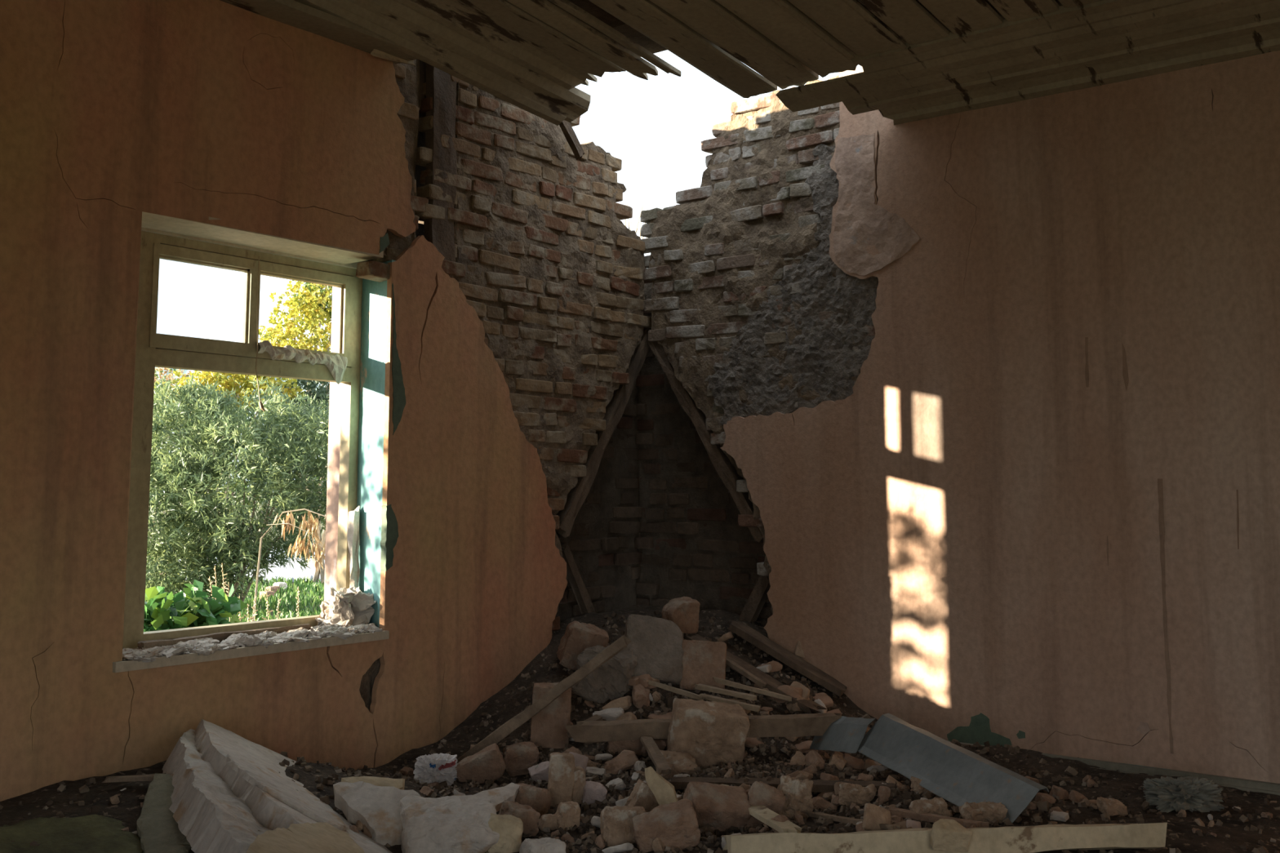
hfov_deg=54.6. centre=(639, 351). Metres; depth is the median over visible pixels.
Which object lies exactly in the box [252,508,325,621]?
plant
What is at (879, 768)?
fragment
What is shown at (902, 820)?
fragment
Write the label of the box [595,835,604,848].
fragment
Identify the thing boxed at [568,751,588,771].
shard
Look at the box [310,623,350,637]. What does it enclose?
flake
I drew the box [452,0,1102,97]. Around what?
ceiling
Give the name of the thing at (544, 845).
block
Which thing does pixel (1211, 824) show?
stone fragment
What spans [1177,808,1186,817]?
stone fragment
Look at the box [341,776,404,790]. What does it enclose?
plaster slab
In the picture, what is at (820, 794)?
fragment
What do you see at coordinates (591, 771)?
fragment
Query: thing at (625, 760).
fragment
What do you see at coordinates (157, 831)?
stone slab
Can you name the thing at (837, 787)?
stone fragment
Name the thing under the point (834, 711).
fragment
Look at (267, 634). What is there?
flake
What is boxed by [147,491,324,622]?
ground
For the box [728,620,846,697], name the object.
wooden board
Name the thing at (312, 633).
flake
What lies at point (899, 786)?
fragment
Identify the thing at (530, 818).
chunk
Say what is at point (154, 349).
window
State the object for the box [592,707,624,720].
fragment
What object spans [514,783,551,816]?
lump
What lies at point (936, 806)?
shard
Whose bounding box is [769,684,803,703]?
fragment
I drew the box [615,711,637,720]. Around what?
stone fragment
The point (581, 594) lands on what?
strut
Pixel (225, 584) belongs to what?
plant
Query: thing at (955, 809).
stone fragment
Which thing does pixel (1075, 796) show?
shard
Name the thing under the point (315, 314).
tree
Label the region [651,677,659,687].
stone fragment
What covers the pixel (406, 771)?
fragment
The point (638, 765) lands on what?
fragment
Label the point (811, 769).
fragment
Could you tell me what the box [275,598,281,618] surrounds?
plant
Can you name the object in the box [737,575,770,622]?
strut
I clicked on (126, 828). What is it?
fragment
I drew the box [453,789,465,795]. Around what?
fragment
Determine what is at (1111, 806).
shard
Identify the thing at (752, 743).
fragment
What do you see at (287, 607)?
grass
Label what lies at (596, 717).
wooden lath
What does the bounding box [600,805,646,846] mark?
chunk
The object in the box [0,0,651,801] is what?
wall
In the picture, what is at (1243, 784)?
baseboard
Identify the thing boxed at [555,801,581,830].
lump
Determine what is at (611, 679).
lump
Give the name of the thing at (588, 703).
fragment
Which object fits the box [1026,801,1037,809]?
fragment
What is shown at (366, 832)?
stone fragment
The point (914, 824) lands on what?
shard
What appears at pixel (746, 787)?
stone fragment
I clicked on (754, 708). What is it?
wooden lath
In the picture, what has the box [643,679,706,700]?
wooden lath
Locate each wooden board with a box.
[669,777,897,792]
[683,634,826,713]
[721,784,801,833]
[722,822,1167,852]
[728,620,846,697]
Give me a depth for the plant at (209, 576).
8.90 m
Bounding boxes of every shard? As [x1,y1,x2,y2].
[474,782,519,812]
[528,761,549,782]
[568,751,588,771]
[582,781,607,804]
[644,766,677,805]
[794,640,804,658]
[836,782,877,806]
[862,803,890,831]
[906,819,921,828]
[909,797,951,823]
[929,818,972,852]
[959,801,1008,824]
[1034,792,1056,804]
[1048,785,1069,799]
[1068,790,1088,803]
[1096,796,1127,816]
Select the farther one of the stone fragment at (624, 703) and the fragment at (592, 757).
the stone fragment at (624, 703)
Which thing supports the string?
hanging from the window
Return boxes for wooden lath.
[102,773,173,782]
[566,714,602,737]
[640,735,671,774]
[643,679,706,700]
[694,683,756,701]
[699,693,760,711]
[713,676,791,702]
[725,657,766,688]
[805,812,900,830]
[886,807,989,827]
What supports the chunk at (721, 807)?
on the heap
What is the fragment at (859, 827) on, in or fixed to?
on the heap
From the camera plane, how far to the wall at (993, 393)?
5.71 m
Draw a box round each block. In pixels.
[399,795,499,852]
[519,837,565,852]
[624,613,684,684]
[666,697,750,768]
[679,640,727,691]
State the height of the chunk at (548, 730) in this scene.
0.294 m
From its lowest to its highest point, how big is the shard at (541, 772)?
0.096 m
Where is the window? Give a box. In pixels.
[112,231,389,672]
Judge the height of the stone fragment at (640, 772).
0.021 m
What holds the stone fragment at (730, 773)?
on the heap
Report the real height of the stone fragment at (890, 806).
0.020 m
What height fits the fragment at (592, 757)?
0.030 m
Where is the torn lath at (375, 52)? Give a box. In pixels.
[370,48,415,65]
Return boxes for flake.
[131,648,159,656]
[147,644,194,653]
[173,637,219,645]
[191,642,220,655]
[220,632,248,644]
[234,634,274,646]
[248,631,276,638]
[271,627,310,643]
[306,630,314,636]
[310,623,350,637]
[314,623,340,627]
[347,622,379,633]
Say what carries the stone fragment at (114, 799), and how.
on the heap
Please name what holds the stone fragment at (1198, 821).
on the heap
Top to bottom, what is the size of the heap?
0.569 m
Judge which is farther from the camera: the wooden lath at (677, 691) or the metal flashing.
the wooden lath at (677, 691)
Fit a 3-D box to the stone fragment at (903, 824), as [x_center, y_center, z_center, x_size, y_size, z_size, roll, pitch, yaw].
[0.874,1.589,4.097,0.067,0.065,0.081,2,-7,-16]
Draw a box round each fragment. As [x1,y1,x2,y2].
[110,795,119,804]
[120,826,128,831]
[138,795,145,799]
[349,825,359,833]
[355,820,363,831]
[363,824,372,838]
[399,766,413,776]
[419,786,434,796]
[427,782,438,787]
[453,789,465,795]
[551,830,560,837]
[560,834,575,844]
[565,746,582,755]
[580,831,595,839]
[583,754,595,759]
[584,700,595,707]
[585,767,605,777]
[586,759,600,767]
[591,816,600,827]
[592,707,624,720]
[593,753,613,760]
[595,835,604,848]
[601,695,631,710]
[601,843,634,852]
[604,750,638,774]
[604,760,615,771]
[605,777,626,790]
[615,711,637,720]
[615,796,629,807]
[627,675,639,685]
[631,684,649,709]
[631,772,639,780]
[633,760,644,771]
[635,770,644,775]
[637,674,655,689]
[647,711,671,719]
[648,693,653,702]
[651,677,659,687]
[651,837,665,852]
[652,691,661,702]
[653,740,666,750]
[664,845,682,852]
[673,773,689,777]
[675,794,682,800]
[710,826,715,833]
[716,631,733,642]
[721,832,741,848]
[724,768,734,777]
[728,698,750,714]
[738,783,750,791]
[744,737,764,748]
[746,757,754,762]
[746,815,761,828]
[748,827,758,833]
[753,683,764,688]
[756,660,782,672]
[756,663,771,672]
[758,826,768,833]
[760,706,769,715]
[760,706,773,712]
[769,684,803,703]
[771,814,788,832]
[784,736,799,742]
[786,697,809,711]
[786,770,799,777]
[790,681,809,699]
[790,751,805,766]
[793,814,804,825]
[795,740,817,754]
[795,770,813,780]
[802,764,817,774]
[804,750,825,769]
[812,692,833,707]
[812,796,837,810]
[813,698,826,713]
[817,750,830,759]
[817,791,835,797]
[819,773,839,780]
[822,792,834,799]
[826,709,841,715]
[828,751,848,771]
[831,794,839,806]
[834,782,843,796]
[842,753,865,769]
[849,802,856,808]
[855,822,866,831]
[856,773,873,781]
[863,759,882,768]
[866,765,887,773]
[884,804,895,808]
[885,775,902,786]
[890,815,904,823]
[890,816,905,822]
[893,821,912,829]
[897,783,904,791]
[901,785,909,789]
[923,788,935,795]
[951,805,959,813]
[1025,776,1039,783]
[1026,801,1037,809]
[1048,806,1062,813]
[1049,810,1069,822]
[1080,798,1091,807]
[1082,774,1091,782]
[1086,778,1096,787]
[1088,800,1097,804]
[1089,803,1097,809]
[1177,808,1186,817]
[1191,827,1202,833]
[1194,817,1204,826]
[1207,813,1213,820]
[1208,820,1213,826]
[1223,811,1230,816]
[1260,812,1272,817]
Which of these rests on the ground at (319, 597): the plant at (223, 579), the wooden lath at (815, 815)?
the plant at (223, 579)
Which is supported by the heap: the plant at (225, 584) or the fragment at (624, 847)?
the fragment at (624, 847)
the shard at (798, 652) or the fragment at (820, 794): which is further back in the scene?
the shard at (798, 652)
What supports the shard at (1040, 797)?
on the heap
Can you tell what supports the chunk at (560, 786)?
on the heap
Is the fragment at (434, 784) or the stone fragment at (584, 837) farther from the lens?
the fragment at (434, 784)
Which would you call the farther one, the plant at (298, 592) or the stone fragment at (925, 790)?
the plant at (298, 592)
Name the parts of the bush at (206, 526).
stem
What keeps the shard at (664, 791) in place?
on the heap
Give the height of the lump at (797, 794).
0.165 m
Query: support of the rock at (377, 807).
on the heap
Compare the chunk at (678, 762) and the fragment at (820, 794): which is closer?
the fragment at (820, 794)
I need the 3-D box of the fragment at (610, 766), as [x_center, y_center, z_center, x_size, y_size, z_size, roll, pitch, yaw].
[-0.121,1.713,5.110,0.047,0.068,0.092,1,-6,-11]
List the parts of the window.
sash rail, sill, sash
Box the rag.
[1142,776,1226,813]
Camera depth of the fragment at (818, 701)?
5.79 m
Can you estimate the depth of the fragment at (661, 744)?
5.32 m
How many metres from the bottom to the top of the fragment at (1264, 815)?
0.025 m
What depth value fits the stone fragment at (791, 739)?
5.48 m
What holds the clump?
on the ground at (319, 597)
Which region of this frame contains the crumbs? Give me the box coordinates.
[122,626,382,662]
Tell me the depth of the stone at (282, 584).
15.00 m
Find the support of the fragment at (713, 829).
on the heap
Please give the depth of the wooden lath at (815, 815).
4.27 m
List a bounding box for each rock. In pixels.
[0,814,143,852]
[333,781,422,846]
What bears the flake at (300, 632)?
on the window
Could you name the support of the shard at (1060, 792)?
on the heap
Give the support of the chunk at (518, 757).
on the heap
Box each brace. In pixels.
[555,328,651,537]
[647,339,763,542]
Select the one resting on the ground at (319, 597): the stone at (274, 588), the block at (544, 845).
the stone at (274, 588)
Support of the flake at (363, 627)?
on the window
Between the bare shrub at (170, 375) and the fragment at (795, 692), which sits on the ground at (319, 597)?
the bare shrub at (170, 375)
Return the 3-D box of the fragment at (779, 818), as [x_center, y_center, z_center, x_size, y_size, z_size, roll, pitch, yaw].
[0.480,1.607,4.178,0.050,0.091,0.072,6,-9,-43]
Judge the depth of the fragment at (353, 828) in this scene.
3.91 m
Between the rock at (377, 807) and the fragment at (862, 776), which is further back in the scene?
the fragment at (862, 776)
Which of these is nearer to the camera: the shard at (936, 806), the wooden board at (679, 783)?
the shard at (936, 806)
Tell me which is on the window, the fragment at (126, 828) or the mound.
the mound
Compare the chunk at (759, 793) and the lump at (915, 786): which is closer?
the chunk at (759, 793)
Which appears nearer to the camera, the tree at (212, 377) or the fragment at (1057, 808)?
the fragment at (1057, 808)
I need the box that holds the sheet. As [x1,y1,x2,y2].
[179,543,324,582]
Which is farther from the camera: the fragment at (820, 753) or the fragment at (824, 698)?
the fragment at (824, 698)
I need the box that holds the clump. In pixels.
[143,579,248,631]
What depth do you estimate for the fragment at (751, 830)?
4.21 m
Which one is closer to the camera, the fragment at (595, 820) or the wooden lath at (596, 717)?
the fragment at (595, 820)
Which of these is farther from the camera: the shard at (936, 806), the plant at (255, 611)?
the plant at (255, 611)
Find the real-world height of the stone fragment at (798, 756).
0.072 m
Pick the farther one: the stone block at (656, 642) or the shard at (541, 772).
the stone block at (656, 642)
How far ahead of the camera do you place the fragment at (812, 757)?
5.19 m
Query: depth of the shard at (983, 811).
4.29 m
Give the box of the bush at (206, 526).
[145,374,329,602]
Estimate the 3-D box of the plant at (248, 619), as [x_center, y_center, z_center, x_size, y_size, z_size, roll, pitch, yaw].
[-2.587,1.895,8.191,0.045,0.460,0.066,-5,-8,37]
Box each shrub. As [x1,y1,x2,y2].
[146,367,240,577]
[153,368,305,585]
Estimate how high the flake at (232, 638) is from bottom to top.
0.046 m
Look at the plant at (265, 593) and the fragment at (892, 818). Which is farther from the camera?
the plant at (265, 593)
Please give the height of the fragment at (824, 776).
0.066 m
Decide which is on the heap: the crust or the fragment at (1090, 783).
the fragment at (1090, 783)
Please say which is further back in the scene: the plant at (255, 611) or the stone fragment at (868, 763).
the plant at (255, 611)
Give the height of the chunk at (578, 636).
0.253 m
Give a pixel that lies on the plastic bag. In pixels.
(437, 767)
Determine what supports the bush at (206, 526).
on the ground at (319, 597)
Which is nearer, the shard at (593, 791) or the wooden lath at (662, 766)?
the shard at (593, 791)
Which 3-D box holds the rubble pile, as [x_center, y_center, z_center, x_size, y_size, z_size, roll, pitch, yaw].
[0.184,1.380,4.008,3.578,0.583,4.204,-5,-8,37]
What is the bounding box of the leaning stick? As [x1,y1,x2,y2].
[457,635,631,763]
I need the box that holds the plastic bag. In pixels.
[413,753,458,786]
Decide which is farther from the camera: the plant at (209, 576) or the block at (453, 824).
the plant at (209, 576)
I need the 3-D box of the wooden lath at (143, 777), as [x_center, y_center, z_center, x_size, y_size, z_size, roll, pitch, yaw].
[-1.628,1.411,4.110,0.318,0.037,0.030,-1,-6,9]
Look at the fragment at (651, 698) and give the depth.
5.62 m
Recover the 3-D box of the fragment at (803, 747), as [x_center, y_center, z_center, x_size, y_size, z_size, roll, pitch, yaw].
[0.725,1.741,5.434,0.097,0.056,0.127,0,-6,-1]
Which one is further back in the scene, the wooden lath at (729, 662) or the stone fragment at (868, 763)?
the wooden lath at (729, 662)
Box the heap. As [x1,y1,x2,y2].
[0,604,1279,852]
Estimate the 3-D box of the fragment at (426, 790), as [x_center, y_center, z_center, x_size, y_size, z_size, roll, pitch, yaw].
[-0.788,1.624,4.577,0.034,0.034,0.068,6,-9,-43]
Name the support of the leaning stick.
on the heap
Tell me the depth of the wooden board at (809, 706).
5.83 m
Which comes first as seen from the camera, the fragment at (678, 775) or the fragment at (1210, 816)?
the fragment at (1210, 816)
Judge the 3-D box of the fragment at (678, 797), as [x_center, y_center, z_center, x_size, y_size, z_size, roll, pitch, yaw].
[0.101,1.665,4.586,0.082,0.062,0.110,-4,-7,32]
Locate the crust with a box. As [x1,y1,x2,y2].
[257,340,347,384]
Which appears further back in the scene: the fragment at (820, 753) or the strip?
the strip
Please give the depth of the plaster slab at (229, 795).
3.79 m
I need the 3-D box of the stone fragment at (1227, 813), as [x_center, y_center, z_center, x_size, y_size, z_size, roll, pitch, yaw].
[2.136,1.681,4.515,0.023,0.019,0.014,2,-7,-19]
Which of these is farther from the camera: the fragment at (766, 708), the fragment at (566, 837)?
the fragment at (766, 708)
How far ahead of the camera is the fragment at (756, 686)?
5.82 m
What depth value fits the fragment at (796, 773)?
4.93 m
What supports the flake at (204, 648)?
on the window
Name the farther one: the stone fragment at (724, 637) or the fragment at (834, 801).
the stone fragment at (724, 637)
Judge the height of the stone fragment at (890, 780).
0.074 m
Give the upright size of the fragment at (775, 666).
0.074 m
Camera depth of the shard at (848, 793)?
4.62 m
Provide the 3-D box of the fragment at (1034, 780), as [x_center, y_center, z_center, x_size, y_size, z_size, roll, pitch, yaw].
[1.555,1.712,4.934,0.069,0.043,0.038,0,-6,1]
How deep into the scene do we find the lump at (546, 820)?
4.20 m
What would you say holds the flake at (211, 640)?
on the window
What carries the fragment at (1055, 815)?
on the heap
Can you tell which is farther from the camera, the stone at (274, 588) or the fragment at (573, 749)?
the stone at (274, 588)
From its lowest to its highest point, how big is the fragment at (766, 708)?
0.025 m
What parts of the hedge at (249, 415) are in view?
stem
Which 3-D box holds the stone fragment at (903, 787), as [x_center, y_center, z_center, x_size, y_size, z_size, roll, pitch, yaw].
[1.024,1.693,4.809,0.044,0.030,0.028,2,-7,-14]
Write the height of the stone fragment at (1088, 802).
0.033 m
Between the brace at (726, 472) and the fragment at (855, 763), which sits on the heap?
the fragment at (855, 763)
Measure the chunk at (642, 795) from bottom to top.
0.153 m
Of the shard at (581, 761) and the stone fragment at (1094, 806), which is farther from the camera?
the shard at (581, 761)
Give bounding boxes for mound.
[315,586,376,626]
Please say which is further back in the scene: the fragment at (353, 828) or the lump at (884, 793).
the lump at (884, 793)
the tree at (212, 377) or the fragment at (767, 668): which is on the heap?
the fragment at (767, 668)
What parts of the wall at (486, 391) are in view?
wall plate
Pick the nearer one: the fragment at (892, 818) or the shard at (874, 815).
the shard at (874, 815)
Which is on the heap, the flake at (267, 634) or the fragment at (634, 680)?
the fragment at (634, 680)
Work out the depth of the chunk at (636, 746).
5.24 m
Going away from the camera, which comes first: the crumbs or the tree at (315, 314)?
the crumbs
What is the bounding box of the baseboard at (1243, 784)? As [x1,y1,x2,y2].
[946,740,1279,795]
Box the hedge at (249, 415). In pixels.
[149,385,327,531]
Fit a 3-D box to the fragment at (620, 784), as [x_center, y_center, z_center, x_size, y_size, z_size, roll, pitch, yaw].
[-0.101,1.710,4.856,0.097,0.080,0.055,1,-6,-5]
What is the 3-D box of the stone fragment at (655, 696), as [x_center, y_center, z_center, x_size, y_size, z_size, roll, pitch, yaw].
[0.076,1.571,5.657,0.043,0.043,0.090,-1,-6,10]
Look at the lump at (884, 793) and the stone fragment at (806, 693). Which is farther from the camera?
the stone fragment at (806, 693)
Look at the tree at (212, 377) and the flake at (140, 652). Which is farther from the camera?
the tree at (212, 377)
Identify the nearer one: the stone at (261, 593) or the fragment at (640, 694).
the fragment at (640, 694)
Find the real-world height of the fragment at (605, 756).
0.050 m
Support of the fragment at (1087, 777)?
on the heap
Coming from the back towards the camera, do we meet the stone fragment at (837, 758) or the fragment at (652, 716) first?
the fragment at (652, 716)
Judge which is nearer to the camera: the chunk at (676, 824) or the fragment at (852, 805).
the chunk at (676, 824)
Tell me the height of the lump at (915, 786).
0.072 m
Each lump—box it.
[485,813,523,852]
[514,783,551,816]
[537,813,557,831]
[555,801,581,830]
[571,644,638,703]
[777,775,813,819]
[877,786,890,802]
[910,776,924,795]
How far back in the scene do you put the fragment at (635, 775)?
4.99 m
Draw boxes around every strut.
[560,541,595,614]
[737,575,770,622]
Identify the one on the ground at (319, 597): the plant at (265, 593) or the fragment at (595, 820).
the plant at (265, 593)
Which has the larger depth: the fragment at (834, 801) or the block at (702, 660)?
the block at (702, 660)
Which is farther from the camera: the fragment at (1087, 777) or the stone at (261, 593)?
the stone at (261, 593)
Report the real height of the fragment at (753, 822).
0.052 m
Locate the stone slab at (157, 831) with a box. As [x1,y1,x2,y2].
[136,773,194,852]
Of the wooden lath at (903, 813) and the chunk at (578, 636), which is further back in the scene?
the chunk at (578, 636)
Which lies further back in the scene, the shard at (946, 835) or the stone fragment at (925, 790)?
the stone fragment at (925, 790)
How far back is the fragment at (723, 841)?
4.06 m
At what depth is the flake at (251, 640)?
4.83 m
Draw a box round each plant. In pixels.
[206,576,214,598]
[212,565,217,599]
[221,564,227,591]
[221,583,230,621]
[244,604,253,622]
[249,595,257,621]
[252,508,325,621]
[262,590,273,619]
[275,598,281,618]
[295,586,300,617]
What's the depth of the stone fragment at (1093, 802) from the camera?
4.58 m
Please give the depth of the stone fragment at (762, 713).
5.61 m
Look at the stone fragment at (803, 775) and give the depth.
4.93 m
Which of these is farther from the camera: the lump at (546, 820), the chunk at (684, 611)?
the chunk at (684, 611)
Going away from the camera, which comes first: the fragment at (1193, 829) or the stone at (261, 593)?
the fragment at (1193, 829)
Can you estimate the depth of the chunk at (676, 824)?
4.02 m
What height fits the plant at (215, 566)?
0.661 m
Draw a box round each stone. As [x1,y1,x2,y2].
[259,591,275,599]
[264,586,279,593]
[272,582,287,589]
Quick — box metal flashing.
[809,713,1048,822]
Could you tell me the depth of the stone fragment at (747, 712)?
5.59 m
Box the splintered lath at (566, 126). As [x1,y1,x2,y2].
[559,120,584,159]
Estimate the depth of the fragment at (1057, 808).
4.38 m
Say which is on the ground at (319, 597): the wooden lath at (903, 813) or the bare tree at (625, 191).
the bare tree at (625, 191)
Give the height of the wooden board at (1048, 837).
0.115 m
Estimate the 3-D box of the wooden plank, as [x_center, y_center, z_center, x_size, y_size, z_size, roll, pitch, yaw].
[0.283,1.613,5.325,1.232,0.089,0.095,1,-6,-9]
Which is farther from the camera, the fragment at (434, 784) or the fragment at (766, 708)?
the fragment at (766, 708)
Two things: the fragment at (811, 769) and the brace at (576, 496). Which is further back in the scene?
the brace at (576, 496)
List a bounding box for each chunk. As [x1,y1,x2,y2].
[455,743,506,783]
[497,800,540,836]
[502,742,539,776]
[530,682,571,748]
[547,751,574,806]
[556,621,608,670]
[567,766,586,804]
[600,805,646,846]
[606,739,645,755]
[624,779,658,812]
[632,799,700,852]
[655,750,697,781]
[661,596,700,634]
[683,782,751,831]
[747,781,785,813]
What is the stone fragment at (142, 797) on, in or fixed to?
on the heap
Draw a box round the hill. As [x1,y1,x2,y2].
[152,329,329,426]
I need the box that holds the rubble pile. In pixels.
[0,609,1279,852]
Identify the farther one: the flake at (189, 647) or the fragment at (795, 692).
the fragment at (795, 692)
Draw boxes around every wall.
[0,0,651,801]
[634,50,1279,783]
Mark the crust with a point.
(336, 364)
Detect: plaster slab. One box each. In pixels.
[161,719,391,852]
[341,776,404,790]
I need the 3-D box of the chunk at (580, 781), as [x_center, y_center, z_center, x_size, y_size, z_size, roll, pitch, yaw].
[-0.243,1.614,4.590,0.094,0.149,0.068,3,-7,-27]
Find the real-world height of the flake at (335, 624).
0.042 m
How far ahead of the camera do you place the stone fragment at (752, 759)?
5.22 m
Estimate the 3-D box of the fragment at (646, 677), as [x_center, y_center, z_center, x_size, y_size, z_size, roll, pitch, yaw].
[0.006,1.534,5.719,0.141,0.098,0.075,-6,-8,41]
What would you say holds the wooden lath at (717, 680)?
on the heap
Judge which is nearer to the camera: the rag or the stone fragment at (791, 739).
the rag
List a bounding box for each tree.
[258,280,332,552]
[272,377,329,585]
[625,191,648,239]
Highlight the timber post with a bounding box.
[423,62,457,278]
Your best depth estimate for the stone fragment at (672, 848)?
4.00 m
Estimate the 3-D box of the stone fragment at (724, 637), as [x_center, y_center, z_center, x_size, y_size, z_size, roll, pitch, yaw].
[0.412,1.435,6.182,0.064,0.087,0.110,5,-8,-41]
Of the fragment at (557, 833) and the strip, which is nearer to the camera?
the fragment at (557, 833)
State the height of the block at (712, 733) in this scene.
0.324 m
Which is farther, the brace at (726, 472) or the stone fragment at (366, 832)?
the brace at (726, 472)
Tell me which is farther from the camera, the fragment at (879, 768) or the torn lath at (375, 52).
the torn lath at (375, 52)
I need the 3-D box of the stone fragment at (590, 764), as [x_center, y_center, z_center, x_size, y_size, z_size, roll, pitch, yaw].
[-0.212,1.709,5.128,0.098,0.078,0.071,5,-8,-39]
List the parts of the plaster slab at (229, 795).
moulding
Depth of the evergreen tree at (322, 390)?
15.86 m
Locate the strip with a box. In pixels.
[346,506,359,587]
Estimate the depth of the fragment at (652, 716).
5.51 m
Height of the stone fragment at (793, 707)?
0.081 m
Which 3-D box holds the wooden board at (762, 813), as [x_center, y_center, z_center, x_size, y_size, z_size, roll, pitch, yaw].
[0.396,1.615,4.401,0.067,0.026,0.781,2,-7,-18]
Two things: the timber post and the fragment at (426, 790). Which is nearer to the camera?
the fragment at (426, 790)
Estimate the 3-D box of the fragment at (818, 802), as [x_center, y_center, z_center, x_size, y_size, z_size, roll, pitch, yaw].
[0.691,1.712,4.668,0.102,0.078,0.054,-1,-6,8]
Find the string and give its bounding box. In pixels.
[255,256,265,411]
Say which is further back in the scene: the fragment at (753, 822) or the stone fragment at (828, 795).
the stone fragment at (828, 795)
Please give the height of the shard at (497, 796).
0.059 m
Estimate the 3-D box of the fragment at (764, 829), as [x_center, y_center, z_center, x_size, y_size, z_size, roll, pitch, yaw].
[0.409,1.617,4.179,0.040,0.039,0.027,-5,-8,38]
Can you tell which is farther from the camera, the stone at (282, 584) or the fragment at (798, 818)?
the stone at (282, 584)
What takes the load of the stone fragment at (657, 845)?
on the heap
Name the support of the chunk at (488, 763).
on the heap
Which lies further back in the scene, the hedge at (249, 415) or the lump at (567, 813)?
the hedge at (249, 415)
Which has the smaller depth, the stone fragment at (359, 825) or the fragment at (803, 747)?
the stone fragment at (359, 825)
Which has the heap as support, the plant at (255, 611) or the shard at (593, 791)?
the shard at (593, 791)
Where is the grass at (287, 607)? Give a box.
[144,552,324,622]
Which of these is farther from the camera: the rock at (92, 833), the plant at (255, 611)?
the plant at (255, 611)
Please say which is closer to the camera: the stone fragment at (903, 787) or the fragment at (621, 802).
the fragment at (621, 802)
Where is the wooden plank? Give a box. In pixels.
[564,713,841,743]
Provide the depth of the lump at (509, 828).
3.90 m

